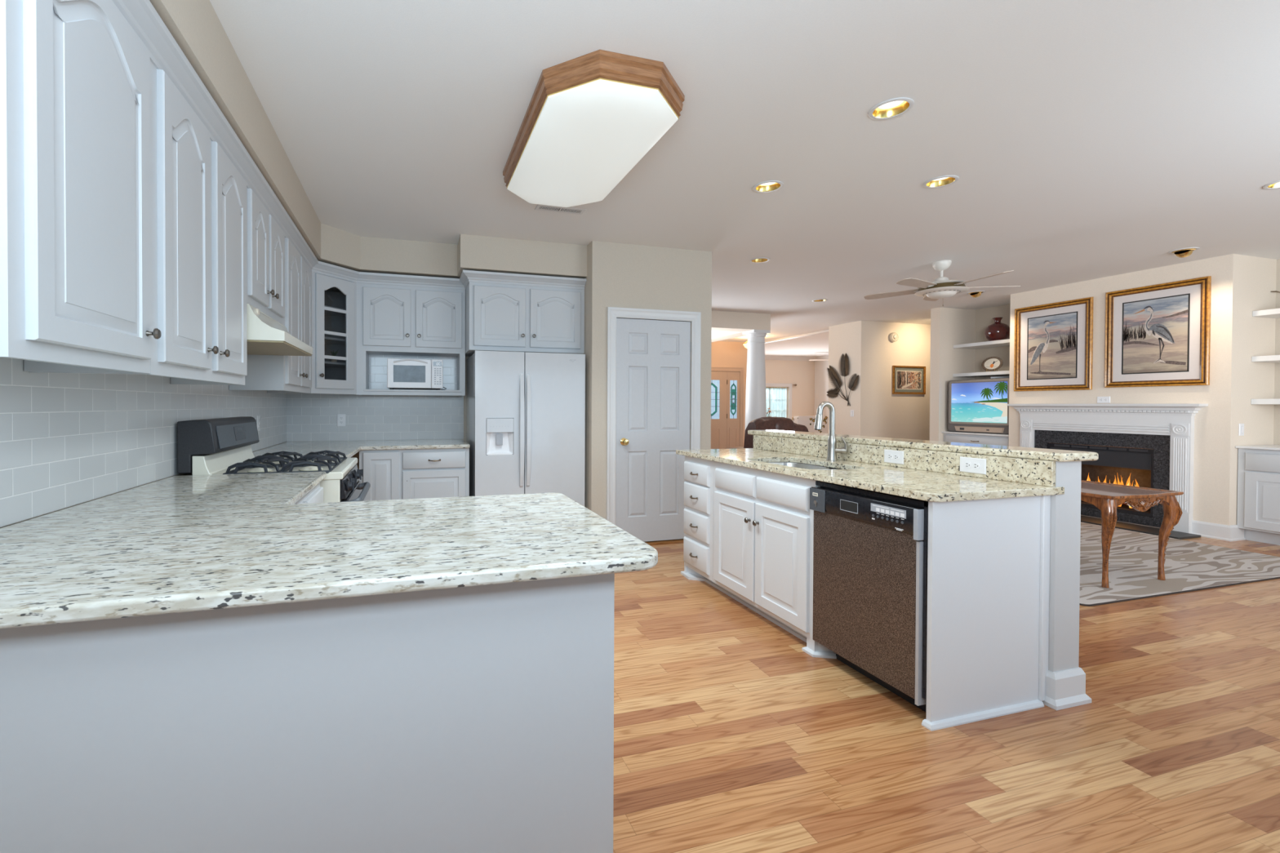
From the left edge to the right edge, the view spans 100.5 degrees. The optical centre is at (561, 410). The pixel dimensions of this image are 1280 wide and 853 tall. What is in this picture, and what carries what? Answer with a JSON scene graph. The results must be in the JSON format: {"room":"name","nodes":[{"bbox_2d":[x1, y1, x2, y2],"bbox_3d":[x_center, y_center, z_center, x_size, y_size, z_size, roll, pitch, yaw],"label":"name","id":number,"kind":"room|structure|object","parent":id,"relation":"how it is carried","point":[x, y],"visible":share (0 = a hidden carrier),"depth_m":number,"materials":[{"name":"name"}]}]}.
{"room":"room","nodes":[
{"label":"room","id":0,"kind":"room"},
{"bbox_2d":[0,442,284,528],"bbox_3d":[-1.389,-0.099,0.716,0.120,2.694,8.540,0,1,-16],"label":"wall","id":1,"kind":"structure","parent":0,"point":[190,473],"depth_m":1.92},
{"bbox_2d":[0,0,161,373],"bbox_3d":[-1.299,-0.601,1.293,0.354,0.983,0.592,0,1,-16],"label":"upper cabinet","id":2,"kind":"object","parent":1,"relation":"attached to","point":[75,199],"visible":1,"depth_m":1.22,"materials":[{"name":"grey wood"}]},
{"bbox_2d":[28,60,247,385],"bbox_3d":[-1.511,-0.608,2.041,0.354,0.985,0.958,0,1,-16],"label":"upper cabinet","id":3,"kind":"object","parent":1,"relation":"attached to","point":[198,196],"visible":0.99,"depth_m":1.90,"materials":[{"name":"grey wood"}]},
{"bbox_2d":[0,357,286,527],"bbox_3d":[-1.683,0.073,1.976,0.006,0.478,5.720,0,1,-16],"label":"backsplash","id":4,"kind":"structure","parent":1,"relation":"attached to","point":[67,439],"depth_m":1.84,"materials":[{"name":"tile"}]},
{"bbox_2d":[257,415,260,431],"bbox_3d":[-2.206,0.094,3.844,0.008,0.115,0.073,0,1,-16],"label":"wall outlet","id":5,"kind":"object","parent":4,"relation":"attached to","point":[258,416],"visible":0.98,"depth_m":3.84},
{"bbox_2d":[246,187,284,324],"bbox_3d":[-1.751,-0.819,2.882,0.354,0.583,0.792,0,1,-16],"label":"upper cabinet","id":6,"kind":"object","parent":1,"relation":"attached to","point":[265,240],"visible":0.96,"depth_m":2.82,"materials":[{"name":"grey wood"}]},
{"bbox_2d":[111,0,465,289],"bbox_3d":[-0.989,-1.128,2.934,1.244,0.083,3.590,0,1,-16],"label":"crown molding","id":7,"kind":"structure","parent":6,"relation":"attached to","point":[166,54],"depth_m":2.13,"materials":[{"name":"wood"}]},
{"bbox_2d":[229,237,311,393],"bbox_3d":[-1.986,-0.624,3.708,0.354,0.990,0.917,0,1,-16],"label":"upper cabinet","id":8,"kind":"object","parent":1,"relation":"attached to","point":[276,374],"visible":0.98,"depth_m":3.47,"materials":[{"name":"grey wood"}]},
{"bbox_2d":[246,303,312,355],"bbox_3d":[-1.694,-0.430,2.901,0.470,0.186,0.773,0,1,-16],"label":"range hood","id":9,"kind":"object","parent":1,"relation":"attached to","point":[266,335],"visible":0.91,"depth_m":2.69,"materials":[{"name":"beige metal"}]},
{"bbox_2d":[268,271,356,395],"bbox_3d":[-2.075,-0.632,4.492,0.614,0.990,0.635,0,1,-16],"label":"upper cabinet","id":10,"kind":"object","parent":1,"relation":"attached to","point":[334,300],"visible":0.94,"depth_m":4.48,"materials":[{"name":"grey wood"}]},
{"bbox_2d":[329,349,337,362],"bbox_3d":[-1.959,-0.469,4.537,0.066,0.115,0.076,0,1,1],"label":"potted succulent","id":11,"kind":"object","parent":10,"relation":"on","point":[333,353],"visible":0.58,"depth_m":4.52,"materials":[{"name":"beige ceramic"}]},
{"bbox_2d":[324,305,345,315],"bbox_3d":[-2.088,-0.867,4.501,0.550,0.018,0.560,0,1,-16],"label":"shelf","id":12,"kind":"object","parent":10,"relation":"attached to","point":[326,313],"depth_m":4.62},
{"bbox_2d":[324,336,345,344],"bbox_3d":[-2.088,-0.607,4.504,0.550,0.018,0.560,0,1,-16],"label":"shelf","id":13,"kind":"object","parent":10,"relation":"attached to","point":[328,340],"depth_m":4.58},
{"bbox_2d":[324,361,345,367],"bbox_3d":[-2.089,-0.402,4.506,0.550,0.018,0.560,0,1,-16],"label":"shelf","id":14,"kind":"object","parent":10,"relation":"attached to","point":[327,364],"depth_m":4.57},
{"bbox_2d":[149,0,586,278],"bbox_3d":[-0.431,-1.320,2.317,2.599,0.279,5.720,0,1,-16],"label":"soffit","id":15,"kind":"structure","parent":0,"point":[195,25],"depth_m":3.78,"materials":[{"name":"paint"}]},
{"bbox_2d":[285,356,469,480],"bbox_3d":[-1.235,-0.143,5.137,2.599,2.694,0.120,0,1,-16],"label":"wall","id":16,"kind":"structure","parent":0,"point":[357,455],"depth_m":5.16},
{"bbox_2d":[286,354,463,441],"bbox_3d":[-1.710,-0.137,4.936,1.564,0.838,0.006,0,1,-16],"label":"backsplash","id":17,"kind":"structure","parent":16,"relation":"attached to","point":[310,417],"depth_m":4.94,"materials":[{"name":"tile"}]},
{"bbox_2d":[337,413,346,426],"bbox_3d":[-2.022,0.092,4.842,0.073,0.115,0.008,0,1,-16],"label":"wall outlet","id":18,"kind":"object","parent":17,"relation":"attached to","point":[341,421],"visible":1,"depth_m":4.84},
{"bbox_2d":[356,283,465,395],"bbox_3d":[-1.368,-0.632,4.833,0.932,0.993,0.364,0,1,-16],"label":"upper cabinet","id":19,"kind":"object","parent":16,"relation":"attached to","point":[392,319],"visible":1,"depth_m":4.70,"materials":[{"name":"grey wood"}]},
{"bbox_2d":[363,389,462,391],"bbox_3d":[-1.362,-0.177,4.861,0.843,0.018,0.324,0,1,-16],"label":"shelf","id":20,"kind":"object","parent":19,"relation":"attached to","point":[364,390],"depth_m":4.69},
{"bbox_2d":[386,358,446,390],"bbox_3d":[-1.321,-0.322,4.839,0.520,0.272,0.352,0,1,-16],"label":"microwave","id":21,"kind":"object","parent":19,"relation":"on","point":[402,373],"visible":0.99,"depth_m":4.68,"materials":[{"name":"white"}]},
{"bbox_2d":[465,281,584,356],"bbox_3d":[-0.373,-0.827,4.948,1.040,0.610,0.684,0,1,-16],"label":"upper cabinet","id":22,"kind":"object","parent":16,"relation":"attached to","point":[508,317],"visible":0.98,"depth_m":4.66,"materials":[{"name":"white wood"}]},
{"bbox_2d":[459,270,586,289],"bbox_3d":[-0.357,-1.145,4.783,1.100,0.083,0.380,0,1,-16],"label":"crown molding","id":23,"kind":"structure","parent":22,"relation":"attached to","point":[467,276],"depth_m":4.63,"materials":[{"name":"wood"}]},
{"bbox_2d":[582,240,711,519],"bbox_3d":[0.582,-0.143,5.660,1.181,2.694,1.830,0,1,-16],"label":"wall","id":24,"kind":"structure","parent":0,"point":[620,275],"depth_m":4.72,"materials":[{"name":"paint"}]},
{"bbox_2d":[606,306,701,545],"bbox_3d":[0.837,0.153,4.787,0.917,2.121,0.135,0,1,-16],"label":"door","id":25,"kind":"structure","parent":24,"relation":"in","point":[650,388],"depth_m":4.78,"materials":[{"name":"white wood"}]},
{"bbox_2d":[711,341,747,447],"bbox_3d":[2.012,-0.198,11.463,4.750,2.694,0.150,0,1,-16],"label":"wall","id":26,"kind":"structure","parent":0,"point":[723,353],"depth_m":11.89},
{"bbox_2d":[711,367,743,448],"bbox_3d":[3.461,0.098,11.769,1.335,2.105,0.059,0,1,-16],"label":"door","id":27,"kind":"structure","parent":26,"relation":"in","point":[726,387],"depth_m":11.82,"materials":[{"name":"brown wood"}]},
{"bbox_2d":[711,310,770,342],"bbox_3d":[1.514,-1.399,9.498,2.715,0.254,3.330,0,1,-16],"label":"wall","id":28,"kind":"structure","parent":0,"point":[723,321],"depth_m":8.17,"materials":[{"name":"paint"}]},
{"bbox_2d":[209,0,1279,356],"bbox_3d":[3.932,-1.562,6.822,13.900,0.140,17.400,0,1,-16],"label":"ceiling","id":29,"kind":"structure","parent":0,"point":[1083,140],"depth_m":2.75,"materials":[{"name":"paint"}]},
{"bbox_2d":[534,204,586,214],"bbox_3d":[-0.009,-1.471,3.865,0.364,0.005,0.110,0,1,-16],"label":"ceiling vent","id":30,"kind":"object","parent":29,"relation":"in","point":[541,207],"visible":0.98,"depth_m":3.86,"materials":[{"name":"grey plastic"}]},
{"bbox_2d":[502,48,684,207],"bbox_3d":[0.103,-1.389,2.844,0.676,0.146,1.407,0,1,-16],"label":"ceiling light","id":31,"kind":"object","parent":29,"relation":"attached to","point":[589,118],"visible":1,"depth_m":2.46,"materials":[{"name":"brown wood"}]},
{"bbox_2d":[749,257,769,262],"bbox_3d":[1.953,-1.515,5.200,0.188,0.082,0.188,0,1,-16],"label":"recessed light","id":32,"kind":"object","parent":29,"relation":"in","point":[761,260],"visible":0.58,"depth_m":5.24,"materials":[{"name":"gold metal"}]},
{"bbox_2d":[752,180,783,192],"bbox_3d":[1.351,-1.499,3.452,0.188,0.082,0.188,0,1,-16],"label":"recessed light","id":33,"kind":"object","parent":29,"relation":"in","point":[768,186],"visible":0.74,"depth_m":3.49,"materials":[{"name":"gold metal"}]},
{"bbox_2d":[868,97,914,119],"bbox_3d":[1.587,-1.489,2.543,0.188,0.082,0.188,0,1,-16],"label":"recessed light","id":34,"kind":"object","parent":29,"relation":"in","point":[891,108],"visible":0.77,"depth_m":2.57,"materials":[{"name":"gold metal"}]},
{"bbox_2d":[922,175,959,188],"bbox_3d":[2.420,-1.495,3.368,0.188,0.082,0.188,0,1,-16],"label":"recessed light","id":35,"kind":"object","parent":29,"relation":"in","point":[944,180],"visible":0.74,"depth_m":3.40,"materials":[{"name":"gold metal"}]},
{"bbox_2d":[863,260,1020,306],"bbox_3d":[3.778,-1.259,5.220,1.319,0.432,1.297,0,1,-16],"label":"ceiling fan","id":36,"kind":"object","parent":29,"relation":"hanging from","point":[942,287],"visible":1,"depth_m":5.17,"materials":[{"name":"silver metal"}]},
{"bbox_2d":[966,290,985,297],"bbox_3d":[5.219,-1.465,6.648,0.188,0.092,0.188,0,1,-16],"label":"light","id":37,"kind":"object","parent":29,"relation":"attached to","point":[974,294],"visible":0.99,"depth_m":6.62,"materials":[{"name":"gold metal"}]},
{"bbox_2d":[1168,247,1199,257],"bbox_3d":[5.695,-1.445,4.830,0.188,0.092,0.188,0,1,-16],"label":"light","id":38,"kind":"object","parent":29,"relation":"attached to","point":[1183,252],"visible":1,"depth_m":4.80,"materials":[{"name":"gold metal"}]},
{"bbox_2d":[1262,180,1279,189],"bbox_3d":[4.630,-1.488,3.366,0.188,0.082,0.188,0,1,-16],"label":"recessed light","id":39,"kind":"object","parent":29,"relation":"in","point":[1276,184],"visible":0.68,"depth_m":3.43,"materials":[{"name":"gold metal"}]},
{"bbox_2d":[742,329,770,433],"bbox_3d":[3.086,-0.036,8.386,0.444,2.440,0.444,0,1,-16],"label":"pillar","id":40,"kind":"structure","parent":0,"point":[755,397],"depth_m":8.26,"materials":[{"name":"paint"}]},
{"bbox_2d":[764,360,814,417],"bbox_3d":[5.532,-0.225,15.169,4.050,2.694,0.150,0,1,-16],"label":"wall","id":41,"kind":"structure","parent":0,"point":[801,373],"depth_m":15.48,"materials":[{"name":"paint"}]},
{"bbox_2d":[765,382,791,419],"bbox_3d":[6.022,-0.052,15.272,1.450,1.450,0.123,0,1,-16],"label":"window","id":42,"kind":"structure","parent":41,"relation":"in","point":[789,385],"depth_m":15.39,"materials":[{"name":"clear glass"}]},
{"bbox_2d":[765,386,787,417],"bbox_3d":[6.024,-0.004,15.265,1.240,1.333,0.047,0,1,-16],"label":"curtain","id":43,"kind":"object","parent":42,"relation":"hanging from","point":[775,397],"visible":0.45,"depth_m":15.32,"materials":[{"name":"white fabric"}]},
{"bbox_2d":[813,360,828,417],"bbox_3d":[8.237,-0.197,13.282,0.120,2.694,5.262,0,1,-16],"label":"wall","id":44,"kind":"structure","parent":0,"point":[821,375],"depth_m":15.37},
{"bbox_2d":[764,355,828,361],"bbox_3d":[6.255,-1.484,12.631,4.050,0.120,5.100,0,1,-16],"label":"crown molding","id":45,"kind":"structure","parent":44,"relation":"attached to","point":[766,357],"depth_m":15.31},
{"bbox_2d":[827,320,930,440],"bbox_3d":[6.969,-0.166,9.812,4.220,2.694,0.718,0,1,-16],"label":"wall","id":46,"kind":"structure","parent":0,"point":[869,349],"depth_m":9.09,"materials":[{"name":"paint"}]},
{"bbox_2d":[764,329,828,343],"bbox_3d":[4.817,-1.513,10.870,0.100,0.035,2.500,0,1,-16],"label":"trim","id":47,"kind":"structure","parent":46,"relation":"attached to","point":[825,331],"depth_m":10.73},
{"bbox_2d":[826,352,859,406],"bbox_3d":[4.918,-0.535,9.238,0.025,0.926,0.743,0,1,-16],"label":"sculpture","id":48,"kind":"object","parent":46,"relation":"attached to","point":[844,362],"visible":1,"depth_m":9.24,"materials":[{"name":"brown metal"}]},
{"bbox_2d":[888,332,898,342],"bbox_3d":[5.695,-1.253,9.029,0.164,0.164,0.064,0,1,-16],"label":"door chime","id":49,"kind":"object","parent":46,"relation":"attached to","point":[893,336],"visible":1,"depth_m":9.01,"materials":[{"name":"plastic"}]},
{"bbox_2d":[892,365,925,394],"bbox_3d":[6.030,-0.523,9.148,0.712,0.490,0.030,0,1,-16],"label":"framed picture","id":50,"kind":"object","parent":46,"relation":"attached to","point":[906,380],"visible":1,"depth_m":9.15,"materials":[{"name":"paper"}]},
{"bbox_2d":[613,536,1279,852],"bbox_3d":[3.923,1.252,6.850,13.900,0.100,17.400,0,1,-16],"label":"floor","id":51,"kind":"structure","parent":0,"point":[730,736],"depth_m":1.96,"materials":[{"name":"brown wood"}]},
{"bbox_2d":[177,416,370,502],"bbox_3d":[-1.524,0.619,2.963,0.812,1.152,0.765,0,1,-16],"label":"gas range","id":52,"kind":"object","parent":51,"relation":"on","point":[219,446],"visible":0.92,"depth_m":2.70,"materials":[{"name":"white metal"}]},
{"bbox_2d":[191,444,357,479],"bbox_3d":[-1.536,0.281,2.957,0.666,0.135,0.763,0,1,-16],"label":"cooktop","id":53,"kind":"object","parent":52,"relation":"in","point":[239,460],"depth_m":2.78,"materials":[{"name":"metal"}]},
{"bbox_2d":[340,480,370,502],"bbox_3d":[-1.183,0.756,3.063,0.101,0.599,0.740,0,1,-16],"label":"oven","id":54,"kind":"object","parent":52,"relation":"in","point":[356,495],"depth_m":3.00,"materials":[{"name":"grey metal"}]},
{"bbox_2d":[0,573,614,852],"bbox_3d":[-0.718,0.799,1.417,1.536,0.890,0.758,0,1,-16],"label":"peninsula base panel","id":55,"kind":"object","parent":51,"relation":"on","point":[480,718],"visible":0.72,"depth_m":1.08,"materials":[{"name":"wood"}]},
{"bbox_2d":[295,482,323,503],"bbox_3d":[-1.362,0.789,2.120,0.682,0.890,0.937,0,1,-16],"label":"base cabinet","id":56,"kind":"object","parent":51,"relation":"on","point":[315,495],"visible":0.02,"depth_m":2.41,"materials":[{"name":"white wood"}]},
{"bbox_2d":[0,471,657,628],"bbox_3d":[-0.789,0.333,1.831,1.632,0.032,1.802,0,1,-16],"label":"countertop","id":57,"kind":"structure","parent":56,"relation":"on","point":[189,543],"depth_m":1.23,"materials":[{"name":"beige stone"}]},
{"bbox_2d":[359,449,400,501],"bbox_3d":[-1.570,0.763,4.617,0.320,0.890,0.696,0,1,-16],"label":"base cabinet","id":58,"kind":"object","parent":51,"relation":"on","point":[381,468],"visible":0.35,"depth_m":4.29,"materials":[{"name":"wood"}]},
{"bbox_2d":[400,448,469,499],"bbox_3d":[-1.143,0.763,4.724,0.558,0.890,0.724,0,1,-16],"label":"base cabinet","id":59,"kind":"object","parent":51,"relation":"on","point":[424,473],"visible":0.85,"depth_m":4.40,"materials":[{"name":"white wood"}]},
{"bbox_2d":[252,439,470,458],"bbox_3d":[-1.501,0.307,4.183,1.551,0.032,1.565,0,1,-16],"label":"countertop","id":60,"kind":"structure","parent":59,"relation":"on","point":[349,448],"depth_m":4.34,"materials":[{"name":"beige stone"}]},
{"bbox_2d":[466,350,585,506],"bbox_3d":[-0.353,0.350,4.886,0.972,1.707,0.796,0,1,-16],"label":"refrigerator","id":61,"kind":"object","parent":51,"relation":"on","point":[526,411],"visible":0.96,"depth_m":4.55,"materials":[{"name":"white metal"}]},
{"bbox_2d":[680,455,722,591],"bbox_3d":[1.239,0.780,3.827,0.669,0.890,0.405,0,1,-16],"label":"base cabinet","id":62,"kind":"object","parent":51,"relation":"on","point":[698,526],"visible":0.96,"depth_m":3.71,"materials":[{"name":"white wood"}]},
{"bbox_2d":[726,416,808,448],"bbox_3d":[2.924,0.636,7.622,0.920,1.110,0.855,0,1,-16],"label":"sofa","id":63,"kind":"object","parent":51,"relation":"on","point":[769,423],"visible":0.28,"depth_m":7.22,"materials":[{"name":"brown leather"}]},
{"bbox_2d":[775,417,794,431],"bbox_3d":[3.037,0.245,7.335,0.380,0.298,0.240,0,1,-16],"label":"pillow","id":64,"kind":"object","parent":63,"relation":"on","point":[781,423],"depth_m":7.23,"materials":[{"name":"brown leather"}]},
{"bbox_2d":[792,424,808,431],"bbox_3d":[3.273,0.325,7.380,0.340,0.260,0.205,0,1,-16],"label":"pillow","id":65,"kind":"object","parent":63,"relation":"on","point":[799,428],"depth_m":7.29,"materials":[{"name":"fabric"}]},
{"bbox_2d":[712,461,836,658],"bbox_3d":[1.430,0.788,3.150,0.672,0.890,0.998,0,1,-16],"label":"base cabinet","id":66,"kind":"object","parent":51,"relation":"on","point":[762,556],"visible":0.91,"depth_m":2.98,"materials":[{"name":"white wood"}]},
{"bbox_2d":[675,448,1064,502],"bbox_3d":[1.489,0.327,3.104,0.715,0.032,2.052,0,1,-16],"label":"countertop","id":67,"kind":"structure","parent":66,"relation":"on","point":[922,485],"depth_m":2.48,"materials":[{"name":"stone"}]},
{"bbox_2d":[770,462,831,470],"bbox_3d":[1.417,0.440,3.112,0.412,0.193,0.662,0,1,-16],"label":"sink","id":68,"kind":"object","parent":67,"relation":"in","point":[801,465],"visible":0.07,"depth_m":3.37,"materials":[{"name":"metal"}]},
{"bbox_2d":[813,400,847,460],"bbox_3d":[1.657,0.127,3.256,0.194,0.365,0.085,0,1,10],"label":"faucet","id":69,"kind":"object","parent":67,"relation":"on","point":[833,450],"visible":1,"depth_m":3.24,"materials":[{"name":"silver metal"}]},
{"bbox_2d":[791,415,827,433],"bbox_3d":[5.056,0.639,11.196,0.820,1.045,0.750,0,1,-16],"label":"armchair","id":70,"kind":"object","parent":51,"relation":"on","point":[808,421],"visible":0.1,"depth_m":10.82,"materials":[{"name":"fabric"}]},
{"bbox_2d":[809,480,928,712],"bbox_3d":[1.620,0.800,2.446,0.624,0.880,0.604,0,1,-16],"label":"dishwasher","id":71,"kind":"object","parent":51,"relation":"on","point":[870,548],"visible":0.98,"depth_m":2.30,"materials":[{"name":"brown plastic"}]},
{"bbox_2d":[829,444,1091,711],"bbox_3d":[1.870,0.718,3.203,0.212,1.030,2.069,0,1,-16],"label":"wall","id":72,"kind":"structure","parent":51,"relation":"on","point":[1065,685],"depth_m":2.23,"materials":[{"name":"paint"}]},
{"bbox_2d":[753,435,1055,487],"bbox_3d":[1.787,0.257,3.175,0.021,0.107,2.009,0,1,-16],"label":"backsplash","id":73,"kind":"structure","parent":72,"relation":"attached to","point":[1028,471],"depth_m":2.73,"materials":[{"name":"stone"}]},
{"bbox_2d":[884,449,903,464],"bbox_3d":[1.841,0.259,2.927,0.008,0.073,0.122,0,1,-16],"label":"wall outlet","id":74,"kind":"object","parent":73,"relation":"attached to","point":[892,456],"visible":1,"depth_m":2.92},
{"bbox_2d":[960,456,986,475],"bbox_3d":[1.959,0.263,2.516,0.008,0.073,0.122,0,1,-16],"label":"wall outlet","id":75,"kind":"object","parent":73,"relation":"attached to","point":[967,464],"visible":1,"depth_m":2.51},
{"bbox_2d":[964,462,971,467],"bbox_3d":[1.951,0.263,2.534,0.003,0.027,0.033,0,1,-16],"label":"receptacle","id":76,"kind":"object","parent":75,"relation":"attached to","point":[966,464],"depth_m":2.53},
{"bbox_2d":[972,462,979,469],"bbox_3d":[1.961,0.264,2.496,0.003,0.027,0.033,0,1,-16],"label":"receptacle","id":77,"kind":"object","parent":75,"relation":"attached to","point":[975,465],"depth_m":2.50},
{"bbox_2d":[747,430,1098,462],"bbox_3d":[1.882,0.186,3.207,0.267,0.035,2.086,0,1,-16],"label":"bar","id":78,"kind":"object","parent":72,"relation":"on","point":[1053,455],"visible":1,"depth_m":2.65,"materials":[{"name":"stone"}]},
{"bbox_2d":[941,431,1008,445],"bbox_3d":[5.968,0.759,7.339,0.656,0.889,0.928,0,1,-16],"label":"base cabinet","id":79,"kind":"object","parent":51,"relation":"on","point":[997,439],"visible":0.23,"depth_m":7.23,"materials":[{"name":"white wood"}]},
{"bbox_2d":[946,377,1009,434],"bbox_3d":[5.890,-0.058,7.296,0.394,0.740,0.877,0,1,-16],"label":"television","id":80,"kind":"object","parent":79,"relation":"on","point":[980,405],"visible":0.97,"depth_m":7.23,"materials":[{"name":"silver"}]},
{"bbox_2d":[921,495,1050,731],"bbox_3d":[1.746,0.799,2.149,0.662,0.890,0.041,0,1,-16],"label":"island end panel","id":81,"kind":"object","parent":51,"relation":"on","point":[988,559],"visible":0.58,"depth_m":2.14,"materials":[{"name":"wood"}]},
{"bbox_2d":[1034,430,1200,539],"bbox_3d":[5.809,0.733,5.853,0.410,0.970,1.680,0,1,-16],"label":"surround","id":82,"kind":"object","parent":51,"relation":"on","point":[1160,444],"visible":0.54,"depth_m":5.56,"materials":[{"name":"black stone"}]},
{"bbox_2d":[1079,522,1279,606],"bbox_3d":[4.323,1.217,4.954,2.892,0.012,2.597,0,1,-16],"label":"area rug","id":83,"kind":"object","parent":51,"relation":"on","point":[1133,557],"visible":0.47,"depth_m":4.11,"materials":[{"name":"grey fabric"}]},
{"bbox_2d":[1080,480,1183,587],"bbox_3d":[3.920,0.895,4.144,0.772,0.644,1.067,0,1,-16],"label":"side table","id":84,"kind":"object","parent":83,"relation":"on","point":[1106,497],"visible":0.52,"depth_m":3.71,"materials":[{"name":"brown wood"}]},
{"bbox_2d":[1235,444,1279,545],"bbox_3d":[6.837,0.790,4.368,0.614,0.894,1.439,0,1,-16],"label":"base cabinet","id":85,"kind":"object","parent":51,"relation":"on","point":[1258,513],"visible":1,"depth_m":4.85,"materials":[{"name":"wood"}]},
{"bbox_2d":[929,306,975,441],"bbox_3d":[5.807,-0.149,7.839,0.695,2.694,0.140,0,1,-16],"label":"wall","id":86,"kind":"structure","parent":0,"point":[949,326],"depth_m":7.73,"materials":[{"name":"paint"}]},
{"bbox_2d":[974,258,1279,444],"bbox_3d":[7.135,-0.114,4.849,0.220,2.694,6.620,0,1,-16],"label":"wall","id":87,"kind":"structure","parent":0,"point":[984,317],"depth_m":7.48,"materials":[{"name":"paint"}]},
{"bbox_2d":[952,370,1009,377],"bbox_3d":[6.080,-0.507,7.357,0.434,0.048,0.928,0,1,-16],"label":"wall shelf","id":88,"kind":"object","parent":87,"relation":"attached to","point":[1002,373],"visible":0.54,"depth_m":7.42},
{"bbox_2d":[981,356,1003,371],"bbox_3d":[6.008,-0.637,7.361,0.077,0.220,0.270,0,1,-16],"label":"plate","id":89,"kind":"object","parent":88,"relation":"on","point":[992,363],"visible":0.92,"depth_m":7.36,"materials":[{"name":"ceramic"}]},
{"bbox_2d":[953,338,1009,349],"bbox_3d":[6.081,-0.927,7.352,0.434,0.048,0.928,0,1,-16],"label":"wall shelf","id":90,"kind":"object","parent":87,"relation":"attached to","point":[1001,343],"visible":0.56,"depth_m":7.39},
{"bbox_2d":[984,317,1009,341],"bbox_3d":[6.055,-1.117,7.327,0.288,0.332,0.288,0,1,-16],"label":"vase","id":91,"kind":"object","parent":90,"relation":"on","point":[997,331],"visible":0.84,"depth_m":7.25,"materials":[{"name":"red ceramic"}]},
{"bbox_2d":[1250,398,1279,404],"bbox_3d":[6.953,-0.074,4.391,0.379,0.052,1.439,0,1,-16],"label":"wall shelf","id":92,"kind":"object","parent":87,"relation":"attached to","point":[1277,401],"visible":1,"depth_m":4.95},
{"bbox_2d":[1251,355,1279,362],"bbox_3d":[6.954,-0.479,4.387,0.379,0.052,1.439,0,1,-16],"label":"wall shelf","id":93,"kind":"object","parent":87,"relation":"attached to","point":[1269,358],"visible":1,"depth_m":4.95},
{"bbox_2d":[1252,307,1279,318],"bbox_3d":[6.955,-0.910,4.383,0.379,0.052,1.439,0,1,-16],"label":"wall shelf","id":94,"kind":"object","parent":87,"relation":"attached to","point":[1273,313],"visible":1,"depth_m":4.96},
{"bbox_2d":[1008,253,1276,528],"bbox_3d":[6.348,-0.128,5.961,0.685,2.694,1.910,0,1,-16],"label":"wall","id":95,"kind":"structure","parent":0,"point":[1242,285],"depth_m":5.08,"materials":[{"name":"paint"}]},
{"bbox_2d":[1013,297,1093,391],"bbox_3d":[5.868,-0.758,6.325,0.030,1.045,0.792,0,1,-16],"label":"painting","id":96,"kind":"object","parent":95,"relation":"attached to","point":[1053,347],"visible":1,"depth_m":6.29,"materials":[{"name":"multicoloured paper"}]},
{"bbox_2d":[1027,312,1076,378],"bbox_3d":[5.873,-0.758,6.328,0.001,0.745,0.498,0,1,-16],"label":"picture","id":97,"kind":"object","parent":96,"relation":"attached to","point":[1051,337],"depth_m":6.31,"materials":[{"name":"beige paper"}]},
{"bbox_2d":[1047,443,1153,517],"bbox_3d":[6.172,0.750,5.958,0.413,0.703,0.946,0,1,-16],"label":"firebox","id":98,"kind":"object","parent":95,"relation":"in","point":[1113,462],"visible":0.33,"depth_m":5.84,"materials":[{"name":"metal"}]},
{"bbox_2d":[1049,446,1151,470],"bbox_3d":[5.998,0.531,5.906,0.002,0.175,0.912,0,1,-16],"label":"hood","id":99,"kind":"object","parent":98,"relation":"attached to","point":[1111,457],"depth_m":5.73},
{"bbox_2d":[1086,474,1138,508],"bbox_3d":[6.146,0.861,5.913,0.253,0.376,0.590,0,1,-16],"label":"flames","id":100,"kind":"object","parent":98,"relation":"in","point":[1088,477],"visible":0.16,"depth_m":5.76,"materials":[{"name":"orange"}]},
{"bbox_2d":[1097,396,1110,403],"bbox_3d":[6.015,-0.116,5.856,0.008,0.073,0.115,0,1,-16],"label":"wall outlet","id":101,"kind":"object","parent":95,"relation":"attached to","point":[1100,399],"visible":1,"depth_m":5.85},
{"bbox_2d":[1006,404,1208,533],"bbox_3d":[5.936,0.573,5.890,0.144,1.290,1.695,0,1,-16],"label":"fireplace mantel","id":102,"kind":"object","parent":95,"relation":"attached to","point":[1175,420],"visible":0.95,"depth_m":5.51,"materials":[{"name":"wood"}]},
{"bbox_2d":[1006,404,1208,416],"bbox_3d":[5.938,-0.012,5.884,0.144,0.120,1.695,0,1,-16],"label":"shelf","id":103,"kind":"object","parent":102,"relation":"attached to","point":[1025,410],"depth_m":5.75,"materials":[{"name":"wood"}]},
{"bbox_2d":[1104,275,1211,387],"bbox_3d":[6.117,-0.770,5.449,0.030,1.048,0.790,0,1,-16],"label":"painting","id":104,"kind":"object","parent":95,"relation":"attached to","point":[1158,335],"visible":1,"depth_m":5.42,"materials":[{"name":"multicoloured paper"}]},
{"bbox_2d":[1122,294,1188,373],"bbox_3d":[6.121,-0.770,5.455,0.001,0.748,0.503,0,1,-16],"label":"picture","id":105,"kind":"object","parent":104,"relation":"attached to","point":[1155,330],"depth_m":5.43,"materials":[{"name":"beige paper"}]},
{"bbox_2d":[1191,520,1245,541],"bbox_3d":[6.102,1.146,5.905,0.227,0.145,1.954,0,1,-16],"label":"baseboard","id":106,"kind":"structure","parent":95,"relation":"attached to","point":[1208,530],"depth_m":5.02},
{"bbox_2d":[1238,423,1244,435],"bbox_3d":[6.434,0.184,4.989,0.073,0.115,0.009,0,1,-16],"label":"light switch","id":107,"kind":"object","parent":95,"relation":"attached to","point":[1241,431],"visible":1,"depth_m":4.98,"materials":[{"name":"grey plastic"}]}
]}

